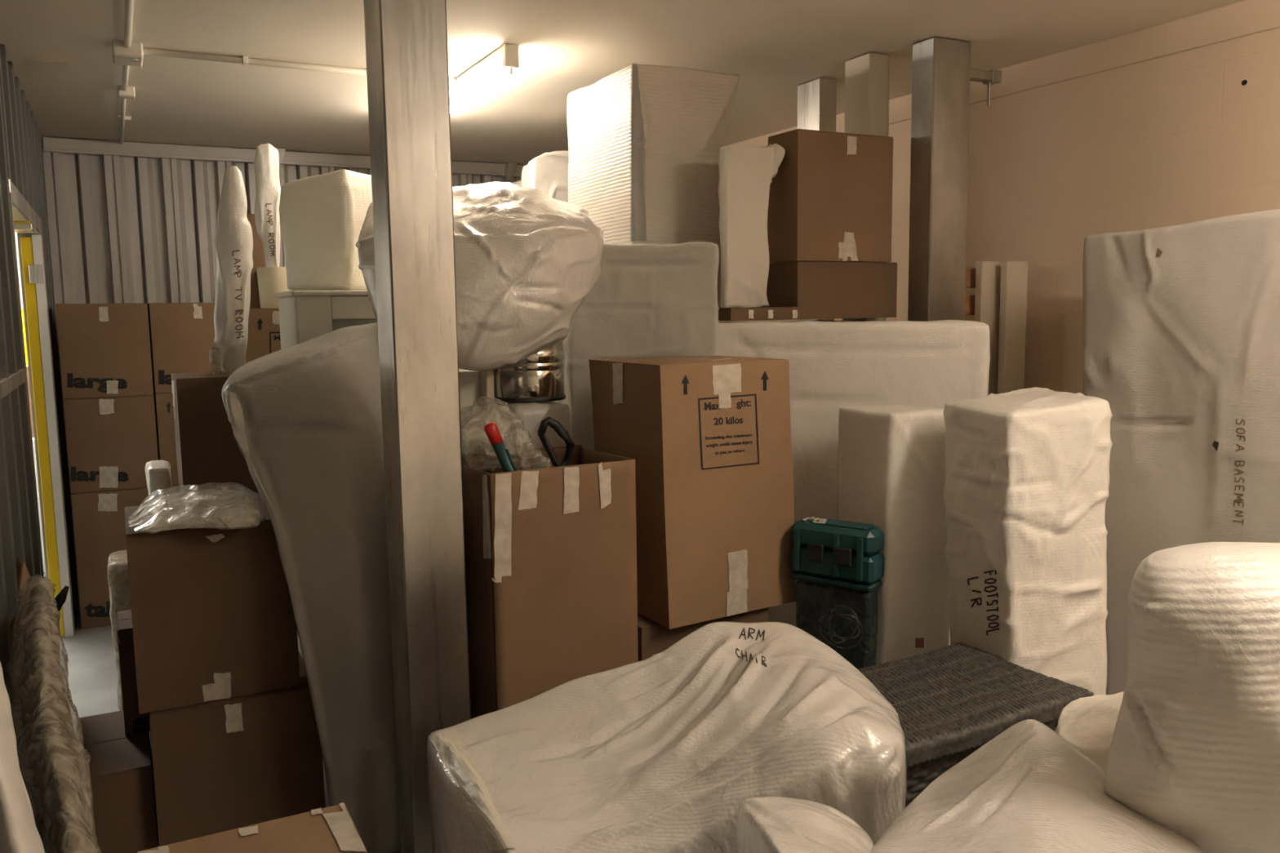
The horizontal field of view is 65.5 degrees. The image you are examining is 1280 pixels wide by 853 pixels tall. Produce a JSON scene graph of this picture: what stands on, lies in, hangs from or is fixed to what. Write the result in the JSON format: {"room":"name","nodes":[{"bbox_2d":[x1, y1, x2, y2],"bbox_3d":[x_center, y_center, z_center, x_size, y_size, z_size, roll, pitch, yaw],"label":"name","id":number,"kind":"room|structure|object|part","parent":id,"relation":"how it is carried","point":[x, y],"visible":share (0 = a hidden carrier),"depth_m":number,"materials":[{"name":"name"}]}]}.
{"room":"storage unit","nodes":[
{"label":"storage unit","id":0,"kind":"room"},
{"bbox_2d":[14,231,23,309],"bbox_3d":[-4.030,-0.114,3.999,2.740,2.600,8.200,-4,8,-27],"label":"wall","id":1,"kind":"structure","parent":0,"point":[15,233],"depth_m":7.85,"materials":[{"name":"white paint"}]},
{"bbox_2d":[0,368,26,399],"bbox_3d":[-0.879,0.098,0.979,0.077,0.050,5.720,-4,8,-27],"label":"trim","id":2,"kind":"structure","parent":1,"relation":"attached to","point":[7,385],"depth_m":3.06,"materials":[{"name":"metal"}]},
{"bbox_2d":[0,44,78,832],"bbox_3d":[-1.460,0.076,2.090,0.080,2.600,8.220,-4,8,-27],"label":"wall","id":3,"kind":"structure","parent":0,"point":[21,162],"depth_m":3.38,"materials":[{"name":"grey metal"}]},
{"bbox_2d":[9,558,30,705],"bbox_3d":[-1.720,0.561,2.763,0.083,0.304,0.444,-4,8,-27],"label":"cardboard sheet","id":4,"kind":"object","parent":3,"relation":"attached to","point":[23,574],"visible":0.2,"depth_m":2.85,"materials":[{"name":"brown cardboard"}]},
{"bbox_2d":[0,662,44,852],"bbox_3d":[-1.065,0.529,1.640,0.081,0.231,0.568,-6,8,-37],"label":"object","id":5,"kind":"object","parent":3,"relation":"attached to","point":[19,833],"visible":1,"depth_m":1.51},
{"bbox_2d":[8,177,75,636],"bbox_3d":[-2.583,0.099,4.249,0.106,2.080,1.660,-4,8,-27],"label":"door","id":6,"kind":"structure","parent":3,"relation":"in","point":[25,222],"depth_m":4.87,"materials":[{"name":"metal"}]},
{"bbox_3d":[-2.912,-0.736,4.801,0.058,0.090,0.009,-4,8,-27],"label":"hinge plate","id":7,"kind":"part","parent":6,"relation":"part of","materials":[{"name":"metal"}]},
{"bbox_2d":[6,574,101,852],"bbox_3d":[-1.372,0.650,2.294,0.142,0.431,1.036,-5,8,-34],"label":"roll","id":8,"kind":"object","parent":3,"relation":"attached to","point":[53,750],"visible":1,"depth_m":2.19,"materials":[{"name":"plastic wrap"},{"name":"fabric"}]},
{"bbox_2d":[44,592,329,852],"bbox_3d":[-0.817,1.382,2.561,6.520,0.120,8.600,-4,8,-27],"label":"floor","id":9,"kind":"structure","parent":0,"point":[91,670],"depth_m":4.52,"materials":[{"name":"paint"}]},
{"bbox_2d":[20,236,64,637],"bbox_3d":[-2.945,0.074,4.912,0.046,1.985,0.048,-4,8,-27],"label":"post","id":10,"kind":"object","parent":9,"relation":"on","point":[26,243],"visible":0.76,"depth_m":4.88,"materials":[{"name":"yellow metal"}]},
{"bbox_2d":[53,586,69,648],"bbox_3d":[-1.819,0.883,3.141,0.032,0.759,0.103,1,7,16],"label":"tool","id":11,"kind":"object","parent":9,"relation":"on","point":[60,598],"visible":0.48,"depth_m":3.11,"materials":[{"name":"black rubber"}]},
{"bbox_2d":[71,487,148,629],"bbox_3d":[-2.807,0.660,5.385,0.417,0.708,0.465,-4,8,-27],"label":"cardboard box","id":12,"kind":"object","parent":9,"relation":"on","point":[98,517],"visible":0.41,"depth_m":5.13,"materials":[{"name":"cardboard"}]},
{"bbox_2d":[62,395,158,493],"bbox_3d":[-2.814,0.067,5.316,0.418,0.479,0.467,-4,8,-27],"label":"cardboard box","id":13,"kind":"object","parent":12,"relation":"on","point":[110,441],"visible":0.8,"depth_m":5.10,"materials":[{"name":"cardboard"}]},
{"bbox_2d":[55,302,153,399],"bbox_3d":[-2.821,-0.409,5.259,0.413,0.473,0.466,-4,8,-27],"label":"cardboard box","id":14,"kind":"object","parent":13,"relation":"on","point":[104,348],"visible":1,"depth_m":5.05,"materials":[{"name":"cardboard"}]},
{"bbox_2d":[76,710,157,852],"bbox_3d":[-1.628,1.119,3.093,0.211,0.300,0.505,-4,8,-27],"label":"cardboard box","id":15,"kind":"object","parent":9,"relation":"on","point":[121,770],"visible":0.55,"depth_m":2.90,"materials":[{"name":"cardboard"}]},
{"bbox_2d":[107,550,131,711],"bbox_3d":[-2.058,0.835,4.129,0.237,0.633,0.264,-4,8,-27],"label":"parcel","id":16,"kind":"object","parent":9,"relation":"on","point":[120,598],"visible":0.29,"depth_m":3.98,"materials":[{"name":"beige"}]},
{"bbox_2d":[117,609,150,735],"bbox_3d":[-1.620,0.781,3.196,0.087,0.339,0.224,-4,8,-27],"label":"cardboard box","id":17,"kind":"object","parent":9,"relation":"on","point":[135,722],"visible":0.63,"depth_m":3.09,"materials":[{"name":"cardboard"}]},
{"bbox_2d":[144,460,172,502],"bbox_3d":[-1.927,0.650,4.054,0.098,1.021,0.212,-4,8,-27],"label":"parcel","id":18,"kind":"object","parent":9,"relation":"on","point":[157,473],"visible":0.12,"depth_m":3.92,"materials":[{"name":"white plastic"}]},
{"bbox_2d":[171,484,178,493],"bbox_3d":[-2.420,0.631,5.586,0.453,0.708,0.464,-4,8,-27],"label":"cardboard box","id":19,"kind":"object","parent":9,"relation":"on","point":[175,487],"visible":0.02,"depth_m":5.27,"materials":[{"name":"brown cardboard"}]},
{"bbox_2d":[153,389,178,484],"bbox_3d":[-2.427,0.034,5.516,0.456,0.488,0.466,-4,8,-27],"label":"cardboard box","id":20,"kind":"object","parent":19,"relation":"on","point":[163,402],"visible":0.12,"depth_m":5.22,"materials":[{"name":"brown cardboard"}]},
{"bbox_2d":[146,302,226,392],"bbox_3d":[-2.433,-0.443,5.460,0.453,0.465,0.466,-4,8,-27],"label":"cardboard box","id":21,"kind":"object","parent":20,"relation":"on","point":[182,335],"visible":0.47,"depth_m":5.21,"materials":[{"name":"cardboard"}]},
{"bbox_2d":[148,650,324,846],"bbox_3d":[-1.295,1.022,3.178,0.474,0.463,0.465,-4,8,-27],"label":"cardboard box","id":22,"kind":"object","parent":9,"relation":"on","point":[220,766],"visible":0.66,"depth_m":2.96,"materials":[{"name":"cardboard"}]},
{"bbox_2d":[124,494,300,714],"bbox_3d":[-1.350,0.528,3.128,0.448,0.526,0.465,-4,8,-27],"label":"cardboard box","id":23,"kind":"object","parent":22,"relation":"on","point":[212,615],"visible":0.78,"depth_m":2.92,"materials":[{"name":"cardboard"}]},
{"bbox_2d":[128,482,264,533],"bbox_3d":[-1.312,0.230,2.928,0.414,0.100,0.304,-2,7,-10],"label":"plastic bag","id":24,"kind":"object","parent":23,"relation":"on","point":[232,509],"visible":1,"depth_m":2.87,"materials":[{"name":"beige"}]},
{"bbox_2d":[137,802,367,852],"bbox_3d":[-0.650,1.100,1.751,0.379,0.624,0.466,-4,8,-27],"label":"cardboard box","id":25,"kind":"object","parent":9,"relation":"on","point":[331,829],"visible":1,"depth_m":1.87,"materials":[{"name":"cardboard"}]},
{"bbox_2d":[221,322,400,852],"bbox_3d":[-0.982,0.441,3.279,0.703,1.579,0.999,-2,7,-11],"label":"mattress","id":26,"kind":"object","parent":9,"relation":"on","point":[305,418],"visible":0.59,"depth_m":2.90,"materials":[{"name":"grey plastic"}]},
{"bbox_2d":[355,182,604,371],"bbox_3d":[-0.542,-0.528,3.377,0.843,0.650,0.887,-1,7,-4],"label":"wrapped bundle","id":27,"kind":"object","parent":26,"relation":"on","point":[527,260],"visible":0.64,"depth_m":3.06,"materials":[{"name":"plastic"}]},
{"bbox_2d":[275,290,377,657],"bbox_3d":[-1.168,0.288,4.157,0.524,1.689,0.490,-4,8,-27],"label":"tall cabinet","id":28,"kind":"object","parent":9,"relation":"on","point":[304,316],"visible":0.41,"depth_m":3.81,"materials":[{"name":"beige paint"}]},
{"bbox_2d":[279,168,372,290],"bbox_3d":[-1.248,-0.817,4.201,0.422,0.509,0.327,2,7,22],"label":"box","id":29,"kind":"object","parent":28,"relation":"on","point":[322,216],"visible":0.59,"depth_m":4.06,"materials":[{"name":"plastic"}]},
{"bbox_3d":[-1.016,-0.467,3.895,0.376,0.088,0.018,-4,8,-27],"label":"rail","id":30,"kind":"part","parent":28,"relation":"part of","materials":[{"name":"beige paint"}]},
{"bbox_3d":[-1.014,0.104,3.964,0.363,1.056,0.007,-4,8,-27],"label":"recessed panel","id":31,"kind":"part","parent":28,"relation":"part of","materials":[{"name":"grey"}]},
{"bbox_2d":[363,0,471,852],"bbox_3d":[-0.602,-0.008,2.734,0.234,2.594,0.235,-4,8,-27],"label":"steel column","id":32,"kind":"structure","parent":9,"relation":"on","point":[406,49],"depth_m":2.65,"materials":[{"name":"silver metal"}]},
{"bbox_2d":[458,368,494,453],"bbox_3d":[-0.662,0.489,3.585,0.181,1.410,0.425,-4,8,-27],"label":"cabinet","id":33,"kind":"object","parent":9,"relation":"on","point":[473,384],"visible":0.03,"depth_m":3.38,"materials":[{"name":"beige paint"}]},
{"bbox_3d":[-0.595,0.484,3.620,0.028,1.410,0.425,-4,8,-27],"label":"panel","id":34,"kind":"part","parent":33,"relation":"part of","materials":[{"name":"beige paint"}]},
{"bbox_2d":[512,179,521,186],"bbox_3d":[-0.659,-0.227,5.702,0.200,2.338,0.313,-4,8,-27],"label":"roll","id":35,"kind":"object","parent":9,"relation":"on","point":[519,182],"visible":0.02,"depth_m":5.48,"materials":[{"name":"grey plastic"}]},
{"bbox_2d":[494,401,570,450],"bbox_3d":[-0.403,0.550,3.544,0.227,1.302,0.408,-4,8,-27],"label":"block","id":36,"kind":"object","parent":9,"relation":"on","point":[531,414],"visible":0.11,"depth_m":3.30,"materials":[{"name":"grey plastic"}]},
{"bbox_2d":[493,340,565,403],"bbox_3d":[-0.393,-0.195,3.450,0.267,0.202,0.267,-4,8,-27],"label":"metal pot","id":37,"kind":"object","parent":36,"relation":"on","point":[539,377],"visible":0.77,"depth_m":3.34,"materials":[{"name":"silver metal"}]},
{"bbox_2d":[521,150,568,202],"bbox_3d":[-0.426,-0.196,5.205,0.353,2.386,0.497,-2,7,-13],"label":"roll","id":38,"kind":"object","parent":9,"relation":"on","point":[547,173],"visible":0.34,"depth_m":4.87,"materials":[{"name":"white plastic"}]},
{"bbox_2d":[462,416,638,719],"bbox_3d":[-0.303,0.611,3.023,0.475,1.290,0.393,-4,8,-27],"label":"carton","id":39,"kind":"object","parent":9,"relation":"on","point":[551,550],"depth_m":2.83,"materials":[{"name":"brown cardboard"}]},
{"bbox_3d":[-0.500,0.688,2.932,0.011,1.163,0.366,-5,8,-31],"label":"panel","id":40,"kind":"part","parent":39,"relation":"part of","materials":[{"name":"cardboard"}]},
{"bbox_2d":[484,422,517,471],"bbox_3d":[-0.333,0.227,2.879,0.218,0.488,0.037,-2,7,-7],"label":"handle","id":41,"kind":"object","parent":39,"relation":"in","point":[491,430],"visible":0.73,"depth_m":2.84,"materials":[{"name":"teal plastic"}]},
{"bbox_2d":[460,395,550,471],"bbox_3d":[-0.417,0.028,3.023,0.338,0.227,0.233,-1,7,-5],"label":"plastic bag","id":42,"kind":"object","parent":39,"relation":"in","point":[478,411],"visible":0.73,"depth_m":3.01,"materials":[{"name":"beige"}]},
{"bbox_3d":[-0.387,0.654,3.199,0.462,1.167,0.012,-4,8,-27],"label":"panel","id":43,"kind":"part","parent":39,"relation":"part of","materials":[{"name":"cardboard"}]},
{"bbox_3d":[-0.245,0.293,2.991,0.119,0.653,0.028,-4,8,-27],"label":"saw handle","id":44,"kind":"part","parent":39,"relation":"part of","materials":[{"name":"black plastic"}]},
{"bbox_3d":[-0.098,0.657,3.137,0.011,1.166,0.370,-4,8,-27],"label":"panel","id":45,"kind":"part","parent":39,"relation":"part of","materials":[{"name":"brown cardboard"}]},
{"bbox_2d":[637,607,768,661],"bbox_3d":[0.130,0.897,3.357,0.475,0.631,0.386,-4,8,-27],"label":"cardboard box","id":46,"kind":"object","parent":9,"relation":"on","point":[653,638],"visible":0.02,"depth_m":3.10,"materials":[{"name":"brown cardboard"}]},
{"bbox_2d":[588,355,795,629],"bbox_3d":[0.182,0.175,3.292,0.534,0.814,0.497,-4,8,-27],"label":"cardboard box","id":47,"kind":"object","parent":46,"relation":"on","point":[708,438],"visible":0.91,"depth_m":3.07,"materials":[{"name":"cardboard"}]},
{"bbox_2d":[553,241,990,645],"bbox_3d":[0.317,0.213,3.952,1.958,1.843,0.805,1,7,14],"label":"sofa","id":48,"kind":"object","parent":9,"relation":"on","point":[646,300],"visible":0.27,"depth_m":3.52,"materials":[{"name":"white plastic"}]},
{"bbox_3d":[-0.029,-0.199,3.684,0.685,0.954,0.240,2,7,19],"label":"wrapped armrest","id":49,"kind":"part","parent":48,"relation":"part of","materials":[{"name":"grey plastic"}]},
{"bbox_2d":[566,62,740,317],"bbox_3d":[0.040,-0.926,4.140,0.494,0.966,0.661,-4,8,-27],"label":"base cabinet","id":50,"kind":"object","parent":48,"relation":"on","point":[644,140],"visible":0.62,"depth_m":3.85,"materials":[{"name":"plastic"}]},
{"bbox_2d":[717,142,785,307],"bbox_3d":[0.419,-0.744,3.726,0.325,0.621,0.144,-4,8,-27],"label":"wrapped item","id":51,"kind":"object","parent":48,"relation":"on","point":[747,172],"visible":0.98,"depth_m":3.65,"materials":[{"name":"plastic"}]},
{"bbox_2d":[718,306,805,320],"bbox_3d":[0.450,-0.414,3.652,0.334,0.046,0.086,-4,8,-27],"label":"cardboard box","id":52,"kind":"object","parent":48,"relation":"on","point":[757,313],"visible":0.99,"depth_m":3.60,"materials":[{"name":"cardboard"}]},
{"bbox_2d":[766,261,897,319],"bbox_3d":[0.724,-0.540,3.967,0.486,0.215,0.340,-4,8,-27],"label":"cardboard box","id":53,"kind":"object","parent":48,"relation":"on","point":[826,289],"visible":0.84,"depth_m":3.81,"materials":[{"name":"brown cardboard"}]},
{"bbox_2d":[768,128,893,262],"bbox_3d":[0.742,-0.880,3.874,0.460,0.482,0.199,-4,8,-27],"label":"cardboard box","id":54,"kind":"object","parent":53,"relation":"on","point":[830,194],"visible":0.95,"depth_m":3.78,"materials":[{"name":"cardboard"}]},
{"bbox_2d":[736,796,874,852],"bbox_3d":[0.264,0.969,1.424,0.224,0.933,0.434,-1,7,-4],"label":"furniture","id":55,"kind":"object","parent":9,"relation":"on","point":[765,824],"visible":0.98,"depth_m":1.40,"materials":[{"name":"plastic"}]},
{"bbox_2d":[796,77,836,320],"bbox_3d":[0.804,-0.244,4.579,0.153,2.594,0.230,-4,8,-27],"label":"steel column","id":56,"kind":"structure","parent":9,"relation":"on","point":[816,98],"depth_m":4.38,"materials":[{"name":"silver metal"}]},
{"bbox_2d":[842,52,889,321],"bbox_3d":[0.933,-0.196,4.160,0.165,2.594,0.216,-4,8,-27],"label":"steel column","id":57,"kind":"structure","parent":9,"relation":"on","point":[867,76],"depth_m":3.97,"materials":[{"name":"stained galvanised steel"},{"name":"galvanised steel"}]},
{"bbox_2d":[836,404,949,664],"bbox_3d":[0.808,0.577,3.225,0.304,1.276,0.359,-4,8,-27],"label":"furniture","id":58,"kind":"object","parent":9,"relation":"on","point":[891,475],"visible":0.44,"depth_m":3.10,"materials":[{"name":"white plastic"}]},
{"bbox_2d":[907,36,970,321],"bbox_3d":[1.168,-0.174,3.946,0.250,2.594,0.180,-4,8,-27],"label":"steel column","id":59,"kind":"structure","parent":9,"relation":"on","point":[941,70],"depth_m":3.80,"materials":[{"name":"silver metal"}]},
{"bbox_2d":[969,68,1001,105],"bbox_3d":[1.326,-1.328,3.890,0.187,0.132,0.055,-4,8,-27],"label":"strut","id":60,"kind":"object","parent":59,"relation":"attached to","point":[992,77],"visible":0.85,"depth_m":3.88,"materials":[{"name":"metal"}]},
{"bbox_3d":[1.373,-1.311,3.918,0.011,0.090,0.011,-1,7,-5],"label":"threaded rod","id":61,"kind":"part","parent":60,"relation":"part of","materials":[{"name":"metal"}]},
{"bbox_3d":[1.386,-1.375,3.917,0.050,0.047,0.055,-4,8,-27],"label":"plate","id":62,"kind":"part","parent":60,"relation":"part of","materials":[{"name":"metal"}]},
{"bbox_2d":[857,637,1093,807],"bbox_3d":[0.740,0.964,2.572,0.689,0.664,0.491,-4,8,-27],"label":"wicker trunk","id":63,"kind":"object","parent":9,"relation":"on","point":[950,701],"visible":0.42,"depth_m":2.46,"materials":[{"name":"grey wicker"}]},
{"bbox_2d":[964,261,1027,395],"bbox_3d":[1.485,0.194,4.264,0.344,1.780,0.180,-4,8,-27],"label":"frame","id":64,"kind":"object","parent":9,"relation":"on","point":[999,301],"visible":0.32,"depth_m":4.15,"materials":[{"name":"beige paint"}]},
{"bbox_3d":[1.573,0.190,4.378,0.056,1.760,0.020,-4,8,-27],"label":"rail","id":65,"kind":"part","parent":64,"relation":"part of","materials":[{"name":"grey wood"}]},
{"bbox_2d":[943,386,1112,695],"bbox_3d":[1.131,0.576,2.892,0.370,1.347,0.448,-3,7,-17],"label":"footstool","id":66,"kind":"object","parent":9,"relation":"on","point":[1026,492],"visible":0.64,"depth_m":2.75,"materials":[{"name":"white plastic"}]},
{"bbox_2d":[871,719,1205,852],"bbox_3d":[0.594,0.976,1.515,0.484,0.889,0.690,1,7,17],"label":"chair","id":67,"kind":"object","parent":9,"relation":"on","point":[1027,789],"visible":0.88,"depth_m":1.47,"materials":[{"name":"plastic"}]},
{"bbox_2d":[1104,542,1279,852],"bbox_3d":[1.066,0.491,1.740,0.405,0.652,0.851,3,8,29],"label":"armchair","id":68,"kind":"object","parent":67,"relation":"on","point":[1194,751],"visible":0.92,"depth_m":1.44,"materials":[{"name":"plastic"}]},
{"bbox_2d":[1054,691,1123,771],"bbox_3d":[1.036,0.964,2.184,0.270,0.744,0.488,2,7,24],"label":"furniture","id":69,"kind":"object","parent":9,"relation":"on","point":[1087,724],"visible":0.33,"depth_m":2.10,"materials":[{"name":"fabric"}]},
{"bbox_2d":[1081,208,1279,694],"bbox_3d":[1.822,0.237,3.163,0.372,1.795,0.920,-4,8,-27],"label":"sofa","id":70,"kind":"object","parent":9,"relation":"on","point":[1181,326],"visible":0.73,"depth_m":3.07,"materials":[{"name":"plastic"}]},
{"bbox_3d":[-1.673,0.506,4.806,0.384,1.118,0.425,-4,8,-27],"label":"cardboard box","id":71,"kind":"object","parent":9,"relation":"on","visible":0},
{"bbox_2d":[242,308,280,365],"bbox_3d":[-1.683,-0.303,4.711,0.387,0.508,0.428,-4,8,-27],"label":"cardboard box","id":72,"kind":"object","parent":71,"relation":"on","point":[264,326],"visible":0.05,"depth_m":4.46,"materials":[{"name":"cardboard"}]},
{"bbox_2d":[246,213,266,308],"bbox_3d":[-1.841,-0.772,4.679,0.119,0.432,0.204,-4,8,-27],"label":"cardboard box","id":73,"kind":"object","parent":72,"relation":"on","point":[258,251],"visible":0.2,"depth_m":4.60,"materials":[{"name":"brown cardboard"}]},
{"bbox_2d":[256,266,291,308],"bbox_3d":[-1.653,-0.640,4.600,0.215,0.182,0.215,-4,8,-27],"label":"lampshade","id":74,"kind":"object","parent":72,"relation":"on","point":[271,280],"visible":0.45,"depth_m":4.50,"materials":[{"name":"beige fabric"}]},
{"bbox_2d":[253,142,280,266],"bbox_3d":[-1.677,-0.987,4.492,0.124,0.573,0.065,-4,8,-27],"label":"lamp","id":75,"kind":"object","parent":74,"relation":"on","point":[266,163],"visible":0.92,"depth_m":4.47,"materials":[{"name":"white plastic"}]},
{"bbox_3d":[-1.583,0.791,3.955,0.315,0.748,0.385,-4,8,-27],"label":"cardboard box","id":76,"kind":"object","parent":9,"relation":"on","visible":0},
{"bbox_2d":[171,371,259,495],"bbox_3d":[-1.606,0.108,3.867,0.345,0.625,0.385,-4,8,-27],"label":"cardboard box","id":77,"kind":"object","parent":76,"relation":"on","point":[207,450],"visible":0.42,"depth_m":3.66,"materials":[{"name":"cardboard"}]},
{"bbox_2d":[211,343,218,362],"bbox_3d":[-1.600,-0.254,3.751,0.044,0.118,0.044,-4,8,-27],"label":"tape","id":78,"kind":"object","parent":77,"relation":"on","point":[213,360],"visible":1,"depth_m":3.77,"materials":[{"name":"beige plastic"}]},
{"bbox_2d":[213,165,253,374],"bbox_3d":[-1.536,-0.578,3.752,0.162,0.791,0.106,-4,8,-27],"label":"lamp","id":79,"kind":"object","parent":77,"relation":"on","point":[233,239],"visible":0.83,"depth_m":3.72,"materials":[{"name":"white plastic"}]},
{"bbox_3d":[0.633,1.001,3.209,0.196,0.447,0.277,-4,8,-27],"label":"crate","id":80,"kind":"object","parent":9,"relation":"on","visible":0},
{"bbox_2d":[791,572,882,669],"bbox_3d":[0.624,0.625,3.168,0.276,0.303,0.100,4,8,37],"label":"tub","id":81,"kind":"object","parent":80,"relation":"on","point":[842,615],"visible":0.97,"depth_m":3.11,"materials":[{"name":"grey"}]},
{"bbox_3d":[0.622,0.484,3.151,0.276,0.020,0.100,4,8,37],"label":"lid","id":82,"kind":"part","parent":81,"relation":"part of","materials":[{"name":"teal plastic"}]},
{"bbox_2d":[790,516,884,584],"bbox_3d":[0.617,0.386,3.135,0.286,0.174,0.112,4,8,37],"label":"tool case","id":83,"kind":"object","parent":81,"relation":"on","point":[838,549],"visible":1,"depth_m":3.08,"materials":[{"name":"teal plastic"}]},
{"bbox_3d":[0.620,0.347,3.135,0.286,0.079,0.100,4,8,37],"label":"lid","id":84,"kind":"part","parent":83,"relation":"part of","materials":[{"name":"teal plastic"}]},
{"bbox_3d":[0.053,1.262,2.040,0.560,0.215,0.600,-4,8,-27],"label":"crate","id":85,"kind":"object","parent":9,"relation":"on","visible":0},
{"bbox_2d":[426,622,906,852],"bbox_3d":[0.066,0.827,2.000,0.920,0.672,0.722,-3,7,-16],"label":"armchair","id":86,"kind":"object","parent":85,"relation":"on","point":[660,753],"visible":0.98,"depth_m":1.91,"materials":[{"name":"plastic"}]},
{"bbox_2d":[40,136,521,591],"bbox_3d":[-1.679,-0.449,6.582,3.820,2.600,0.120,-4,8,-27],"label":"wall","id":87,"kind":"structure","parent":0,"point":[122,229],"depth_m":5.82,"materials":[{"name":"grey metal"}]},
{"bbox_2d":[275,147,285,165],"bbox_3d":[-2.201,-1.628,6.053,0.090,0.119,0.060,-4,8,-27],"label":"bracket","id":88,"kind":"object","parent":87,"relation":"attached to","point":[281,151],"visible":0.29,"depth_m":6.03,"materials":[{"name":"metal"}]},
{"bbox_2d":[42,137,525,177],"bbox_3d":[-1.665,-1.688,6.376,3.720,0.080,0.055,-4,8,-27],"label":"trim","id":89,"kind":"structure","parent":87,"relation":"attached to","point":[51,144],"depth_m":5.92,"materials":[{"name":"silver metal"}]},
{"bbox_2d":[502,161,517,181],"bbox_3d":[-0.877,-1.726,6.738,0.090,0.119,0.060,-4,8,-27],"label":"bracket","id":90,"kind":"object","parent":87,"relation":"attached to","point":[510,166],"visible":1,"depth_m":6.71,"materials":[{"name":"metal"}]},
{"bbox_2d":[0,0,1244,164],"bbox_3d":[0.277,-1.403,2.829,3.970,0.120,8.600,-4,8,-27],"label":"ceiling","id":91,"kind":"structure","parent":0,"point":[775,47],"depth_m":3.85,"materials":[{"name":"paint"}]},
{"bbox_2d":[116,0,133,144],"bbox_3d":[-1.786,-1.377,3.467,0.065,0.026,5.030,-4,8,-27],"label":"conduit","id":92,"kind":"object","parent":91,"relation":"attached to","point":[129,4],"visible":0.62,"depth_m":3.62,"materials":[{"name":"beige plastic"}]},
{"bbox_2d":[117,84,135,99],"bbox_3d":[-2.254,-1.467,4.368,0.068,0.045,0.070,-4,8,-27],"label":"coupling","id":93,"kind":"object","parent":91,"relation":"attached to","point":[130,93],"visible":0.94,"depth_m":4.34,"materials":[{"name":"beige plastic"}]},
{"bbox_2d":[111,39,143,66],"bbox_3d":[-1.906,-1.387,3.703,0.100,0.058,0.160,-4,8,-27],"label":"junction box","id":94,"kind":"object","parent":91,"relation":"attached to","point":[133,55],"visible":0.98,"depth_m":3.65,"materials":[{"name":"beige plastic"}]},
{"bbox_2d":[142,47,457,84],"bbox_3d":[-1.326,-1.445,4.002,1.210,0.028,0.050,-4,8,-27],"label":"conduit","id":95,"kind":"object","parent":91,"relation":"attached to","point":[244,60],"visible":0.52,"depth_m":3.90,"materials":[{"name":"beige plastic"}]},
{"bbox_2d":[448,43,519,112],"bbox_3d":[-0.828,-1.458,4.410,0.056,0.111,1.500,-4,8,-27],"label":"light","id":96,"kind":"object","parent":91,"relation":"attached to","point":[508,55],"visible":0.56,"depth_m":3.97,"materials":[{"name":"beige plastic"}]},
{"bbox_2d":[718,27,1279,694],"bbox_3d":[1.966,-0.177,3.852,0.200,2.600,8.600,-4,8,-27],"label":"wall","id":97,"kind":"structure","parent":0,"point":[1179,138],"depth_m":3.89,"materials":[{"name":"beige paint"}]},
{"bbox_2d":[718,0,1279,167],"bbox_3d":[1.877,-1.405,3.670,0.062,0.115,8.200,-4,8,-27],"label":"trim","id":98,"kind":"structure","parent":97,"relation":"attached to","point":[1246,17],"depth_m":3.73,"materials":[{"name":"beige"}]},
{"bbox_2d":[1241,80,1247,84],"bbox_3d":[2.045,-1.160,3.358,0.022,0.018,0.018,-4,8,-27],"label":"drill hole","id":99,"kind":"object","parent":97,"relation":"attached to","point":[1244,82],"visible":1,"depth_m":3.35,"materials":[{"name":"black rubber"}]},
{"bbox_3d":[-5.347,0.974,6.548,2.600,0.120,2.700,-4,8,-27],"label":"floor","id":100,"kind":"structure","parent":0,"visible":0},
{"bbox_2d":[21,309,27,364],"bbox_3d":[-4.423,-0.003,7.130,0.300,1.660,0.060,-4,8,-27],"label":"panel","id":101,"kind":"object","parent":100,"relation":"on","point":[22,310],"visible":0.02,"depth_m":7.06,"materials":[{"name":"yellow paint"}]},
{"bbox_2d":[31,437,45,573],"bbox_3d":[-4.089,0.493,6.305,0.570,0.858,0.500,-4,8,-27],"label":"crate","id":102,"kind":"object","parent":100,"relation":"on","point":[33,442],"visible":0.02,"depth_m":6.20,"materials":[{"name":"white"}]},
{"bbox_2d":[26,364,34,437],"bbox_3d":[-4.084,-0.154,6.236,0.505,0.440,0.405,-4,8,-27],"label":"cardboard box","id":103,"kind":"object","parent":102,"relation":"on","point":[27,365],"visible":0.07,"depth_m":6.17,"materials":[{"name":"brown cardboard"}]}
]}

